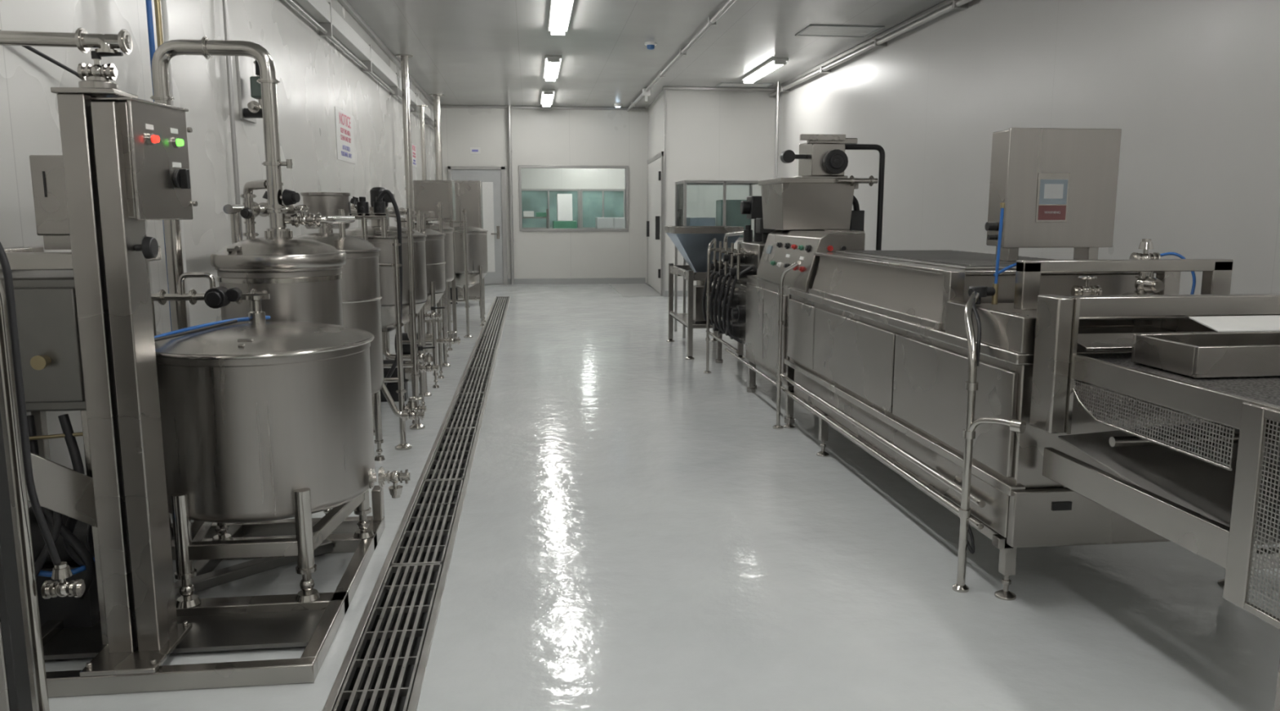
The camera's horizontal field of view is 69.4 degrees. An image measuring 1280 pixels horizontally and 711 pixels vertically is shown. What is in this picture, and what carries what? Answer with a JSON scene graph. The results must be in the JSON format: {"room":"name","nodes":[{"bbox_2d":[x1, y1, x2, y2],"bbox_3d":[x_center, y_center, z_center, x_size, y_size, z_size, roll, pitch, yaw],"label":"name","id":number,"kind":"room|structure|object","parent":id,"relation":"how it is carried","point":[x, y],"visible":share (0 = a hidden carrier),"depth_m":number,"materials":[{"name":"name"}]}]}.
{"room":"factory floor","nodes":[
{"label":"factory floor","id":0,"kind":"room"},
{"bbox_2d":[0,0,437,564],"bbox_3d":[-2.761,-1.505,7.640,0.100,3.450,21.100,-1,9,-7],"label":"wall","id":1,"kind":"structure","parent":0,"point":[315,75],"depth_m":5.24,"materials":[{"name":"paint"}]},
{"bbox_2d":[0,29,84,80],"bbox_3d":[-2.159,-1.050,3.504,0.024,0.264,1.109,0,9,-1],"label":"cable","id":2,"kind":"object","parent":1,"relation":"attached to","point":[28,47],"visible":0.35,"depth_m":3.39,"materials":[{"name":"black rubber"}]},
{"bbox_2d":[222,0,243,240],"bbox_3d":[-2.410,-0.904,5.543,0.028,2.900,0.028,-1,9,-7],"label":"pipe","id":3,"kind":"object","parent":1,"relation":"attached to","point":[224,2],"visible":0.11,"depth_m":5.45,"materials":[{"name":"metal"}]},
{"bbox_2d":[235,56,262,123],"bbox_3d":[-2.424,-1.715,5.840,0.160,0.454,0.450,-1,9,-7],"label":"valve","id":4,"kind":"object","parent":1,"relation":"attached to","point":[249,90],"visible":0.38,"depth_m":5.79,"materials":[{"name":"metal"}]},
{"bbox_2d":[334,106,355,164],"bbox_3d":[-2.882,-2.141,9.046,0.008,0.480,0.880,-1,9,-7],"label":"wall sign","id":5,"kind":"object","parent":1,"relation":"attached to","point":[344,121],"visible":1,"depth_m":9.00,"materials":[{"name":"white plastic"}]},
{"bbox_2d":[285,0,434,129],"bbox_3d":[-2.741,-2.932,8.136,0.105,0.280,19.500,-1,9,-7],"label":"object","id":6,"kind":"object","parent":1,"relation":"attached to","point":[331,22],"visible":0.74,"depth_m":9.19,"materials":[{"name":"white plastic"}]},
{"bbox_2d":[337,0,433,106],"bbox_3d":[-2.686,-3.186,7.390,0.050,0.050,21.100,-1,9,-7],"label":"trim","id":7,"kind":"structure","parent":1,"relation":"attached to","point":[344,3],"depth_m":10.87,"materials":[{"name":"metal"}]},
{"bbox_2d":[411,142,416,167],"bbox_3d":[-3.528,-3.122,14.431,0.008,0.340,0.500,-1,9,-7],"label":"wall sign","id":8,"kind":"object","parent":1,"relation":"attached to","point":[413,146],"visible":1,"depth_m":14.42,"materials":[{"name":"white plastic"}]},
{"bbox_2d":[440,107,648,284],"bbox_3d":[-1.034,-3.159,18.391,6.080,3.450,0.100,-1,9,-7],"label":"wall","id":9,"kind":"structure","parent":0,"point":[558,137],"depth_m":18.23,"materials":[{"name":"paint"}]},
{"bbox_2d":[469,147,479,154],"bbox_3d":[-3.202,-3.977,17.949,0.200,0.120,0.013,-1,9,-7],"label":"door sign","id":10,"kind":"object","parent":9,"relation":"attached to","point":[473,150],"visible":1,"depth_m":17.94,"materials":[{"name":"white plastic"}]},
{"bbox_2d":[447,166,507,284],"bbox_3d":[-3.177,-2.538,18.130,1.100,2.300,0.098,-1,9,-7],"label":"door","id":11,"kind":"structure","parent":9,"relation":"in","point":[492,178],"depth_m":18.14,"materials":[{"name":"metal"}]},
{"bbox_2d":[440,105,645,110],"bbox_3d":[-1.919,-4.812,17.954,4.080,0.050,0.050,-1,9,-7],"label":"trim","id":12,"kind":"structure","parent":9,"relation":"attached to","point":[442,106],"depth_m":17.94,"materials":[{"name":"metal"}]},
{"bbox_2d":[518,164,628,231],"bbox_3d":[-1.310,-3.118,18.349,2.160,1.280,0.130,-1,9,-7],"label":"window","id":13,"kind":"structure","parent":9,"relation":"in","point":[520,166],"depth_m":18.28,"materials":[{"name":"metal"}]},
{"bbox_2d":[507,277,645,284],"bbox_3d":[-1.920,-1.483,18.477,4.080,0.110,0.030,-1,9,-7],"label":"baseboard","id":14,"kind":"structure","parent":9,"relation":"attached to","point":[612,280],"depth_m":18.54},
{"bbox_2d":[520,168,625,225],"bbox_3d":[-1.767,-3.675,23.216,7.200,3.000,0.100,-1,9,-7],"label":"wall","id":15,"kind":"structure","parent":0,"point":[531,178],"depth_m":23.07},
{"bbox_2d":[521,188,580,228],"bbox_3d":[-2.279,-3.653,23.077,1.550,1.000,0.060,-1,9,-7],"label":"window","id":16,"kind":"structure","parent":15,"relation":"in","point":[535,200],"depth_m":23.04,"materials":[{"name":"glass"}]},
{"bbox_2d":[580,188,625,228],"bbox_3d":[-0.928,-3.677,23.234,1.130,1.000,0.060,-1,9,-7],"label":"window","id":17,"kind":"structure","parent":15,"relation":"in","point":[594,202],"depth_m":23.20,"materials":[{"name":"glass"}]},
{"bbox_2d":[346,0,945,107],"bbox_3d":[0.209,-3.312,7.716,6.080,0.100,21.300,-1,9,-7],"label":"ceiling","id":18,"kind":"structure","parent":0,"point":[468,52],"depth_m":11.26,"materials":[{"name":"paint"}]},
{"bbox_2d":[540,88,555,106],"bbox_3d":[-1.645,-4.561,16.421,0.220,0.080,1.900,-1,9,-7],"label":"ceiling light","id":19,"kind":"object","parent":18,"relation":"attached to","point":[547,95],"visible":1,"depth_m":16.18,"materials":[{"name":"white plastic"}]},
{"bbox_2d":[543,91,553,94],"bbox_3d":[-1.537,-4.406,15.526,0.160,0.045,0.030,-1,9,-7],"label":"socket","id":20,"kind":"object","parent":19,"relation":"attached to","point":[544,92],"depth_m":15.51,"materials":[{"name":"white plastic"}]},
{"bbox_2d":[542,55,561,81],"bbox_3d":[-1.246,-4.048,13.084,0.220,0.080,1.900,-1,9,-7],"label":"ceiling light","id":21,"kind":"object","parent":18,"relation":"attached to","point":[552,63],"visible":1,"depth_m":12.85,"materials":[{"name":"white plastic"}]},
{"bbox_2d":[545,78,555,81],"bbox_3d":[-1.353,-4.168,13.985,0.160,0.045,0.030,-1,9,-7],"label":"socket","id":22,"kind":"object","parent":21,"relation":"attached to","point":[549,79],"depth_m":13.97,"materials":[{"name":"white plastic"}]},
{"bbox_2d":[547,57,559,62],"bbox_3d":[-1.139,-3.892,12.188,0.160,0.045,0.030,-1,9,-7],"label":"socket","id":23,"kind":"object","parent":21,"relation":"attached to","point":[549,60],"depth_m":12.17,"materials":[{"name":"white plastic"}]},
{"bbox_2d":[547,0,573,35],"bbox_3d":[-0.813,-3.489,9.452,0.220,0.080,1.900,-1,9,-7],"label":"ceiling light","id":24,"kind":"object","parent":18,"relation":"attached to","point":[560,11],"visible":1,"depth_m":9.51,"materials":[{"name":"white plastic"}]},
{"bbox_2d":[551,31,564,35],"bbox_3d":[-0.920,-3.609,10.353,0.160,0.045,0.030,-1,9,-7],"label":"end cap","id":25,"kind":"object","parent":24,"relation":"attached to","point":[557,33],"depth_m":10.34,"materials":[{"name":"white plastic"}]},
{"bbox_2d":[613,103,622,107],"bbox_3d":[-0.421,-4.745,17.558,0.160,0.062,0.160,-1,9,-7],"label":"recessed light","id":26,"kind":"object","parent":18,"relation":"in","point":[617,105],"visible":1,"depth_m":17.50,"materials":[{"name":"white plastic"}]},
{"bbox_2d":[644,41,657,49],"bbox_3d":[0.130,-3.766,11.254,0.150,0.080,0.150,-1,9,-7],"label":"smoke detector","id":27,"kind":"object","parent":18,"relation":"attached to","point":[650,45],"visible":1,"depth_m":11.21,"materials":[{"name":"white plastic"}]},
{"bbox_2d":[626,0,736,111],"bbox_3d":[0.908,-3.278,8.544,0.120,0.220,19.550,-1,9,-7],"label":"conduit","id":28,"kind":"object","parent":18,"relation":"attached to","point":[712,20],"visible":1,"depth_m":11.41,"materials":[{"name":"metal"}]},
{"bbox_2d":[715,82,773,87],"bbox_3d":[1.681,-4.363,14.913,0.850,0.012,0.400,-1,9,-7],"label":"ceiling vent","id":29,"kind":"object","parent":18,"relation":"in","point":[722,84],"visible":0.99,"depth_m":14.94,"materials":[{"name":"metal"}]},
{"bbox_2d":[741,57,788,83],"bbox_3d":[1.771,-4.079,13.286,0.220,0.080,1.900,-1,9,-7],"label":"ceiling light","id":30,"kind":"object","parent":18,"relation":"attached to","point":[773,64],"visible":1,"depth_m":13.06,"materials":[{"name":"white plastic"}]},
{"bbox_2d":[773,61,786,64],"bbox_3d":[1.878,-3.923,12.391,0.160,0.045,0.030,-1,9,-7],"label":"socket","id":31,"kind":"object","parent":30,"relation":"attached to","point":[775,62],"depth_m":12.38,"materials":[{"name":"white plastic"}]},
{"bbox_2d":[774,81,779,178],"bbox_3d":[2.180,-3.205,14.743,0.052,2.250,0.053,-1,9,-7],"label":"vertical pipe","id":32,"kind":"object","parent":18,"relation":"attached to","point":[777,117],"visible":0.66,"depth_m":14.67,"materials":[{"name":"metal"}]},
{"bbox_2d":[795,24,884,37],"bbox_3d":[2.259,-3.684,10.502,0.850,0.012,0.600,-1,9,-7],"label":"ceiling vent","id":33,"kind":"object","parent":18,"relation":"in","point":[819,30],"visible":1,"depth_m":10.47,"materials":[{"name":"metal"}]},
{"bbox_2d":[27,283,1279,710],"bbox_3d":[0.209,0.270,8.268,6.080,0.250,21.100,-1,9,-7],"label":"floor","id":34,"kind":"structure","parent":0,"point":[637,531],"depth_m":3.59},
{"bbox_2d":[0,241,85,710],"bbox_3d":[-1.599,0.337,2.290,0.276,1.438,0.249,-1,9,-7],"label":"hose","id":35,"kind":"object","parent":34,"relation":"on","point":[18,681],"depth_m":2.32,"materials":[{"name":"rubber"}]},
{"bbox_2d":[0,245,161,644],"bbox_3d":[-1.874,0.303,3.012,0.484,1.285,0.758,-1,9,-7],"label":"cabinet","id":36,"kind":"object","parent":34,"relation":"on","point":[44,287],"visible":0.55,"depth_m":2.82,"materials":[{"name":"metal"}]},
{"bbox_2d":[29,155,71,249],"bbox_3d":[-1.803,-0.487,2.950,0.219,0.295,0.240,-1,9,-7],"label":"box","id":37,"kind":"object","parent":36,"relation":"on","point":[47,173],"visible":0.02,"depth_m":2.91,"materials":[{"name":"metal"}]},
{"bbox_2d":[145,0,191,331],"bbox_3d":[-2.182,-0.985,4.264,0.026,3.450,0.204,-1,9,-7],"label":"air line","id":38,"kind":"object","parent":34,"relation":"on","point":[157,3],"visible":0.02,"depth_m":4.25,"materials":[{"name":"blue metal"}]},
{"bbox_2d":[30,485,385,697],"bbox_3d":[-1.536,0.792,3.402,0.950,0.200,1.400,-1,9,-7],"label":"base frame","id":39,"kind":"object","parent":34,"relation":"on","point":[265,621],"visible":0.66,"depth_m":3.07,"materials":[{"name":"metal"}]},
{"bbox_2d":[50,50,192,676],"bbox_3d":[-1.539,0.027,2.729,0.235,1.796,0.310,-1,9,-7],"label":"post","id":40,"kind":"object","parent":39,"relation":"on","point":[112,283],"depth_m":2.72,"materials":[{"name":"metal"}]},
{"bbox_2d":[0,27,133,54],"bbox_3d":[-1.771,-0.888,2.583,0.634,0.069,0.069,-2,9,-12],"label":"pipe","id":41,"kind":"object","parent":40,"relation":"attached to","point":[81,39],"visible":0.99,"depth_m":2.60,"materials":[{"name":"metal"}]},
{"bbox_2d":[90,97,197,220],"bbox_3d":[-1.473,-0.583,2.790,0.148,0.344,0.318,0,9,2],"label":"control box","id":42,"kind":"object","parent":40,"relation":"attached to","point":[154,140],"visible":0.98,"depth_m":2.73,"materials":[{"name":"metal"}]},
{"bbox_2d":[151,134,159,142],"bbox_3d":[-1.419,-0.635,2.710,0.012,0.024,0.024,0,9,2],"label":"lamp","id":43,"kind":"object","parent":42,"relation":"attached to","point":[155,139],"depth_m":2.70,"materials":[{"name":"red"}]},
{"bbox_2d":[176,138,184,146],"bbox_3d":[-1.413,-0.655,2.843,0.012,0.024,0.024,0,9,2],"label":"lamp","id":44,"kind":"object","parent":42,"relation":"attached to","point":[180,142],"depth_m":2.84,"materials":[{"name":"green"}]},
{"bbox_2d":[173,168,191,188],"bbox_3d":[-1.414,-0.546,2.860,0.035,0.060,0.056,0,9,2],"label":"switch","id":45,"kind":"object","parent":42,"relation":"attached to","point":[181,178],"depth_m":2.85,"materials":[{"name":"black plastic"}]},
{"bbox_2d":[43,608,325,660],"bbox_3d":[-1.494,0.922,3.066,0.870,0.015,0.250,-1,9,-7],"label":"drip tray","id":46,"kind":"object","parent":39,"relation":"on","point":[216,629],"depth_m":3.05,"materials":[{"name":"metal"}]},
{"bbox_2d":[154,293,410,608],"bbox_3d":[-1.351,0.289,3.505,0.928,1.038,0.810,-2,9,-11],"label":"tank","id":47,"kind":"object","parent":39,"relation":"on","point":[262,420],"visible":0.97,"depth_m":3.17,"materials":[{"name":"metal"}]},
{"bbox_2d":[151,271,267,540],"bbox_3d":[-1.772,0.234,3.865,0.466,1.161,0.209,-4,10,-25],"label":"valve manifold","id":48,"kind":"object","parent":34,"relation":"on","point":[215,297],"visible":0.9,"depth_m":3.78,"materials":[{"name":"metal"}]},
{"bbox_2d":[150,35,300,330],"bbox_3d":[-1.865,-0.345,4.317,0.626,2.168,0.297,-1,9,-7],"label":"pipe","id":49,"kind":"object","parent":34,"relation":"on","point":[206,47],"visible":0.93,"depth_m":4.13,"materials":[{"name":"metal"}]},
{"bbox_2d":[209,204,355,517],"bbox_3d":[-1.661,0.013,4.404,0.580,1.436,0.771,-1,9,-7],"label":"tank","id":50,"kind":"object","parent":34,"relation":"on","point":[302,277],"visible":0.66,"depth_m":4.05,"materials":[{"name":"metal"}]},
{"bbox_2d":[222,191,406,354],"bbox_3d":[-2.268,-0.618,8.152,0.498,1.542,6.922,-1,9,-7],"label":"pipe","id":51,"kind":"object","parent":34,"relation":"on","point":[234,210],"visible":0.3,"depth_m":5.03,"materials":[{"name":"metal"}]},
{"bbox_2d":[300,191,350,232],"bbox_3d":[-1.866,-0.217,5.602,0.280,1.525,0.280,-1,9,-7],"label":"tank","id":52,"kind":"object","parent":34,"relation":"on","point":[327,203],"visible":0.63,"depth_m":5.39,"materials":[{"name":"metal"}]},
{"bbox_2d":[295,208,424,461],"bbox_3d":[-1.570,-0.071,4.997,0.765,1.420,0.564,-1,9,-7],"label":"tank","id":53,"kind":"object","parent":34,"relation":"on","point":[360,282],"visible":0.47,"depth_m":4.85,"materials":[{"name":"metal"}]},
{"bbox_2d":[349,189,402,435],"bbox_3d":[-1.666,-0.258,5.808,0.376,1.544,0.129,-1,9,-7],"label":"cluster","id":54,"kind":"object","parent":34,"relation":"on","point":[379,206],"visible":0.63,"depth_m":5.71,"materials":[{"name":"metal"}]},
{"bbox_2d":[345,186,435,423],"bbox_3d":[-1.730,-0.352,6.311,0.642,1.575,0.604,-1,9,-7],"label":"tank","id":55,"kind":"object","parent":34,"relation":"on","point":[387,303],"visible":0.37,"depth_m":6.14,"materials":[{"name":"metal"}]},
{"bbox_2d":[380,348,419,401],"bbox_3d":[-1.844,0.139,6.984,0.350,0.400,0.180,-1,9,-7],"label":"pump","id":56,"kind":"object","parent":34,"relation":"on","point":[392,387],"visible":0.39,"depth_m":6.93,"materials":[{"name":"black metal"}]},
{"bbox_2d":[378,239,426,450],"bbox_3d":[-1.466,-0.059,5.476,0.370,1.250,0.099,0,9,1],"label":"stand","id":57,"kind":"object","parent":34,"relation":"on","point":[402,446],"visible":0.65,"depth_m":5.47,"materials":[{"name":"metal"}]},
{"bbox_2d":[395,53,413,211],"bbox_3d":[-3.101,-2.242,12.427,0.217,3.450,0.220,-1,9,-7],"label":"vertical pipe","id":58,"kind":"object","parent":34,"relation":"on","point":[406,122],"visible":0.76,"depth_m":12.28,"materials":[{"name":"metal"}]},
{"bbox_2d":[375,208,439,430],"bbox_3d":[-1.503,-0.228,5.985,0.380,1.430,0.099,0,9,1],"label":"stand","id":59,"kind":"object","parent":34,"relation":"on","point":[428,367],"visible":0.98,"depth_m":5.98,"materials":[{"name":"metal"}]},
{"bbox_2d":[395,320,432,355],"bbox_3d":[-2.011,-0.082,8.254,0.320,0.450,0.200,-1,9,-7],"label":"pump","id":60,"kind":"object","parent":34,"relation":"on","point":[406,347],"visible":0.29,"depth_m":8.19,"materials":[{"name":"black metal"}]},
{"bbox_2d":[322,296,511,710],"bbox_3d":[-1.470,0.225,8.519,0.265,0.244,14.600,-1,9,-7],"label":"floor drain","id":61,"kind":"object","parent":34,"relation":"in","point":[383,668],"visible":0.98,"depth_m":3.75,"materials":[{"name":"metal"}]},
{"bbox_2d":[416,105,428,222],"bbox_3d":[-3.280,-2.276,14.132,0.152,3.000,0.154,-1,9,-7],"label":"vertical pipe","id":62,"kind":"object","parent":34,"relation":"on","point":[424,157],"visible":0.5,"depth_m":13.96,"materials":[{"name":"metal"}]},
{"bbox_2d":[385,213,460,387],"bbox_3d":[-1.853,-0.462,7.603,0.722,1.400,0.624,-1,9,-7],"label":"tank","id":63,"kind":"object","parent":34,"relation":"on","point":[434,240],"visible":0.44,"depth_m":7.45,"materials":[{"name":"metal"}]},
{"bbox_2d":[402,210,444,396],"bbox_3d":[-1.696,-0.391,7.078,0.396,1.420,0.101,0,9,2],"label":"stand","id":64,"kind":"object","parent":34,"relation":"on","point":[433,315],"visible":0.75,"depth_m":7.08,"materials":[{"name":"metal"}]},
{"bbox_2d":[395,211,453,356],"bbox_3d":[-2.154,-0.719,9.209,0.628,1.420,0.628,-1,9,-7],"label":"tank","id":65,"kind":"object","parent":34,"relation":"on","point":[448,237],"visible":0.33,"depth_m":9.07,"materials":[{"name":"metal"}]},
{"bbox_2d":[413,180,457,338],"bbox_3d":[-2.185,-0.994,9.945,0.400,1.740,0.365,-1,9,-7],"label":"tall cabinet","id":66,"kind":"object","parent":34,"relation":"on","point":[427,193],"visible":0.55,"depth_m":9.67,"materials":[{"name":"metal"}]},
{"bbox_2d":[428,93,444,223],"bbox_3d":[-3.561,-2.861,16.454,0.260,3.450,0.264,-1,9,-7],"label":"vertical pipe","id":67,"kind":"object","parent":34,"relation":"on","point":[437,104],"visible":0.5,"depth_m":16.25,"materials":[{"name":"metal"}]},
{"bbox_2d":[425,201,450,367],"bbox_3d":[-1.891,-0.643,8.451,0.275,1.500,0.099,0,9,2],"label":"stand","id":68,"kind":"object","parent":34,"relation":"on","point":[439,205],"visible":0.65,"depth_m":8.47,"materials":[{"name":"metal"}]},
{"bbox_2d":[444,208,472,337],"bbox_3d":[-2.046,-0.922,10.427,0.275,1.450,0.099,0,9,2],"label":"stand","id":69,"kind":"object","parent":34,"relation":"on","point":[468,335],"visible":0.97,"depth_m":10.41,"materials":[{"name":"metal"}]},
{"bbox_2d":[438,180,484,306],"bbox_3d":[-2.720,-1.708,14.124,0.630,1.880,0.520,-1,9,-7],"label":"cabinet","id":70,"kind":"object","parent":34,"relation":"on","point":[468,193],"visible":0.25,"depth_m":13.80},
{"bbox_2d":[445,226,488,326],"bbox_3d":[-2.213,-1.004,11.656,0.604,1.238,0.700,-1,9,-7],"label":"tank","id":71,"kind":"object","parent":34,"relation":"on","point":[477,237],"visible":0.59,"depth_m":11.46,"materials":[{"name":"metal"}]},
{"bbox_2d":[505,105,514,284],"bbox_3d":[-2.529,-3.114,18.097,0.152,3.450,0.154,-1,9,-7],"label":"vertical pipe","id":72,"kind":"object","parent":34,"relation":"on","point":[508,107],"visible":1,"depth_m":18.06,"materials":[{"name":"metal"}]},
{"bbox_2d":[609,283,662,296],"bbox_3d":[-0.095,-1.222,17.120,0.720,0.006,2.800,-1,9,-7],"label":"floor mat","id":73,"kind":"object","parent":34,"relation":"on","point":[634,289],"depth_m":16.94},
{"bbox_2d":[664,226,744,359],"bbox_3d":[0.612,-0.691,9.518,0.685,1.270,1.338,-1,9,-7],"label":"hopper","id":74,"kind":"object","parent":34,"relation":"on","point":[692,242],"visible":0.67,"depth_m":9.00,"materials":[{"name":"metal"}]},
{"bbox_2d":[694,280,705,285],"bbox_3d":[0.630,-0.739,9.335,0.158,0.180,0.160,-1,9,-7],"label":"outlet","id":75,"kind":"object","parent":74,"relation":"attached to","point":[698,282],"depth_m":9.28,"materials":[{"name":"metal"}]},
{"bbox_2d":[703,238,715,373],"bbox_3d":[0.629,-0.439,8.166,0.069,1.182,0.207,4,10,27],"label":"conduit riser","id":76,"kind":"object","parent":34,"relation":"on","point":[708,294],"visible":1,"depth_m":8.10,"materials":[{"name":"metal"}]},
{"bbox_2d":[674,180,759,337],"bbox_3d":[0.906,-1.122,10.709,0.920,1.760,0.650,-1,9,-7],"label":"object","id":77,"kind":"object","parent":34,"relation":"on","point":[728,213],"visible":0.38,"depth_m":10.49,"materials":[{"name":"metal"}]},
{"bbox_2d":[702,195,775,389],"bbox_3d":[1.024,-0.602,8.017,0.787,1.550,1.420,-1,9,-7],"label":"machine","id":78,"kind":"object","parent":34,"relation":"on","point":[728,308],"visible":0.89,"depth_m":7.71,"materials":[{"name":"metal"}]},
{"bbox_2d":[773,260,800,429],"bbox_3d":[0.944,-0.055,5.902,0.069,1.112,0.291,-3,9,-18],"label":"conduit riser","id":79,"kind":"object","parent":34,"relation":"on","point":[779,383],"visible":1,"depth_m":6.00,"materials":[{"name":"metal"}]},
{"bbox_2d":[745,133,884,423],"bbox_3d":[1.346,-0.595,6.691,0.914,1.940,1.200,-1,9,-7],"label":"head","id":80,"kind":"object","parent":34,"relation":"on","point":[821,197],"visible":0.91,"depth_m":6.45},
{"bbox_2d":[951,291,1026,592],"bbox_3d":[1.243,0.335,3.391,0.133,1.106,0.485,0,9,-3],"label":"standpipe","id":81,"kind":"object","parent":34,"relation":"on","point":[974,348],"visible":1,"depth_m":3.39,"materials":[{"name":"metal"}]},
{"bbox_2d":[724,249,1269,600],"bbox_3d":[1.536,-0.055,5.536,1.104,1.225,4.675,-1,9,-7],"label":"machine","id":82,"kind":"object","parent":34,"relation":"on","point":[877,350],"visible":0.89,"depth_m":3.81,"materials":[{"name":"metal"}]},
{"bbox_2d":[756,229,865,292],"bbox_3d":[1.115,-0.654,6.198,0.366,0.353,1.256,-1,9,-7],"label":"console","id":83,"kind":"object","parent":82,"relation":"on","point":[782,249],"visible":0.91,"depth_m":5.88,"materials":[{"name":"metal"}]},
{"bbox_2d":[826,245,833,251],"bbox_3d":[1.150,-0.646,5.577,0.036,0.036,0.026,-1,9,-7],"label":"switch","id":84,"kind":"object","parent":83,"relation":"attached to","point":[829,248],"depth_m":5.58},
{"bbox_2d":[843,249,1054,266],"bbox_3d":[1.625,-0.504,4.724,0.660,0.004,1.605,-1,9,-7],"label":"panel","id":85,"kind":"object","parent":82,"relation":"attached to","point":[959,258],"depth_m":4.69,"materials":[{"name":"metal"}]},
{"bbox_2d":[808,252,1155,329],"bbox_3d":[1.625,-0.371,4.732,1.020,0.243,1.820,-1,9,-7],"label":"hood","id":86,"kind":"object","parent":82,"relation":"attached to","point":[905,289],"depth_m":4.20,"materials":[{"name":"metal"}]},
{"bbox_2d":[984,128,1121,261],"bbox_3d":[1.879,-0.735,4.256,0.565,0.592,0.183,-1,9,-7],"label":"cabinet","id":87,"kind":"object","parent":82,"relation":"on","point":[1057,187],"visible":1,"depth_m":4.17,"materials":[{"name":"metal"}]},
{"bbox_2d":[1038,205,1066,219],"bbox_3d":[1.862,-0.646,4.178,0.130,0.065,0.002,-1,9,-7],"label":"print","id":88,"kind":"object","parent":87,"relation":"attached to","point":[1045,212],"depth_m":4.18,"materials":[{"name":"red"}]},
{"bbox_2d":[1039,179,1067,204],"bbox_3d":[1.862,-0.737,4.164,0.130,0.110,0.002,-1,9,-7],"label":"screen","id":89,"kind":"object","parent":87,"relation":"on","point":[1051,191],"depth_m":4.16,"materials":[{"name":"blue"}]},
{"bbox_2d":[1044,183,1063,198],"bbox_3d":[1.863,-0.739,4.162,0.090,0.065,0.001,-1,9,-7],"label":"screen","id":90,"kind":"object","parent":87,"relation":"attached to","point":[1051,190],"depth_m":4.16,"materials":[{"name":"glass"}]},
{"bbox_2d":[968,202,1195,304],"bbox_3d":[1.735,-0.401,3.643,0.951,0.395,0.226,-1,9,-7],"label":"air hose","id":91,"kind":"object","parent":82,"relation":"on","point":[1145,284],"visible":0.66,"depth_m":3.64,"materials":[{"name":"blue plastic"}]},
{"bbox_2d":[1029,293,1279,710],"bbox_3d":[2.038,0.441,2.626,1.260,1.130,1.305,-1,9,-7],"label":"conveyor","id":92,"kind":"object","parent":34,"relation":"on","point":[1211,490],"visible":1,"depth_m":2.75,"materials":[{"name":"metal"}]},
{"bbox_2d":[1057,422,1279,545],"bbox_3d":[1.972,0.346,2.826,0.990,0.156,0.820,-1,9,-7],"label":"drip tray","id":93,"kind":"object","parent":92,"relation":"on","point":[1204,489],"depth_m":2.85,"materials":[{"name":"metal"}]},
{"bbox_2d":[1130,331,1279,377],"bbox_3d":[2.008,-0.009,2.854,0.850,0.090,0.295,-1,9,-7],"label":"tray","id":94,"kind":"object","parent":92,"relation":"on","point":[1224,354],"depth_m":2.72,"materials":[{"name":"metal"}]},
{"bbox_2d":[648,89,775,290],"bbox_3d":[1.155,-2.954,17.054,1.850,3.450,3.100,-1,9,-7],"label":"wall","id":95,"kind":"structure","parent":0,"point":[711,135],"depth_m":15.43,"materials":[{"name":"paint"}]},
{"bbox_2d":[646,151,663,295],"bbox_3d":[0.244,-2.415,16.937,0.110,2.420,2.683,-1,9,-5],"label":"door","id":96,"kind":"structure","parent":95,"relation":"in","point":[655,223],"depth_m":16.62,"materials":[{"name":"metal"}]},
{"bbox_2d":[662,89,666,297],"bbox_3d":[0.410,-2.676,15.413,0.030,3.400,0.030,-1,9,-7],"label":"trim","id":97,"kind":"structure","parent":95,"relation":"attached to","point":[664,91],"depth_m":15.35,"materials":[{"name":"metal"}]},
{"bbox_2d":[665,290,687,297],"bbox_3d":[1.338,-1.062,15.777,1.850,0.100,0.020,-1,9,-7],"label":"baseboard","id":98,"kind":"structure","parent":95,"relation":"attached to","point":[680,293],"depth_m":15.69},
{"bbox_2d":[662,86,773,91],"bbox_3d":[1.315,-4.396,15.246,1.900,0.050,0.050,-1,9,-7],"label":"trim","id":99,"kind":"structure","parent":95,"relation":"attached to","point":[690,88],"depth_m":15.22,"materials":[{"name":"metal"}]},
{"bbox_2d":[773,0,1279,294],"bbox_3d":[3.178,-1.611,8.333,0.100,3.450,21.100,-1,9,-7],"label":"wall","id":100,"kind":"structure","parent":0,"point":[1191,87],"depth_m":6.80,"materials":[{"name":"paint"}]},
{"bbox_2d":[773,0,952,91],"bbox_3d":[3.285,-3.056,6.544,0.050,0.050,18.000,-1,9,-7],"label":"trim","id":101,"kind":"structure","parent":100,"relation":"attached to","point":[946,2],"depth_m":10.83,"materials":[{"name":"metal"}]},
{"bbox_2d":[768,0,972,97],"bbox_3d":[3.156,-3.070,7.260,0.140,0.080,16.440,-1,9,-7],"label":"conduit","id":102,"kind":"object","parent":100,"relation":"attached to","point":[957,4],"visible":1,"depth_m":10.45,"materials":[{"name":"metal"}]},
{"bbox_3d":[-1.480,-1.698,21.059,7.000,0.250,4.800,-1,9,-7],"label":"floor","id":103,"kind":"structure","parent":0,"visible":0},
{"bbox_2d":[521,208,548,228],"bbox_3d":[-2.528,-2.759,22.197,0.660,1.500,0.440,-1,9,-7],"label":"rack","id":104,"kind":"object","parent":103,"relation":"on","point":[526,214],"visible":0.36,"depth_m":21.95,"materials":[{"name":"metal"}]},
{"bbox_2d":[552,194,577,228],"bbox_3d":[-1.788,-2.906,22.007,0.550,1.849,0.700,-1,9,-7],"label":"machine","id":105,"kind":"object","parent":103,"relation":"on","point":[564,202],"visible":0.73,"depth_m":21.66,"materials":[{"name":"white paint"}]},
{"bbox_2d":[556,194,573,221],"bbox_3d":[-1.788,-3.509,21.916,0.350,0.629,0.697,-1,9,-7],"label":"hood","id":106,"kind":"object","parent":105,"relation":"attached to","point":[564,202],"depth_m":21.67,"materials":[{"name":"white plastic"}]},
{"bbox_2d":[595,217,625,228],"bbox_3d":[-0.661,-2.707,22.519,0.800,1.300,0.620,-1,9,-7],"label":"storage cabinet","id":107,"kind":"object","parent":103,"relation":"on","point":[600,222],"visible":0.3,"depth_m":22.13,"materials":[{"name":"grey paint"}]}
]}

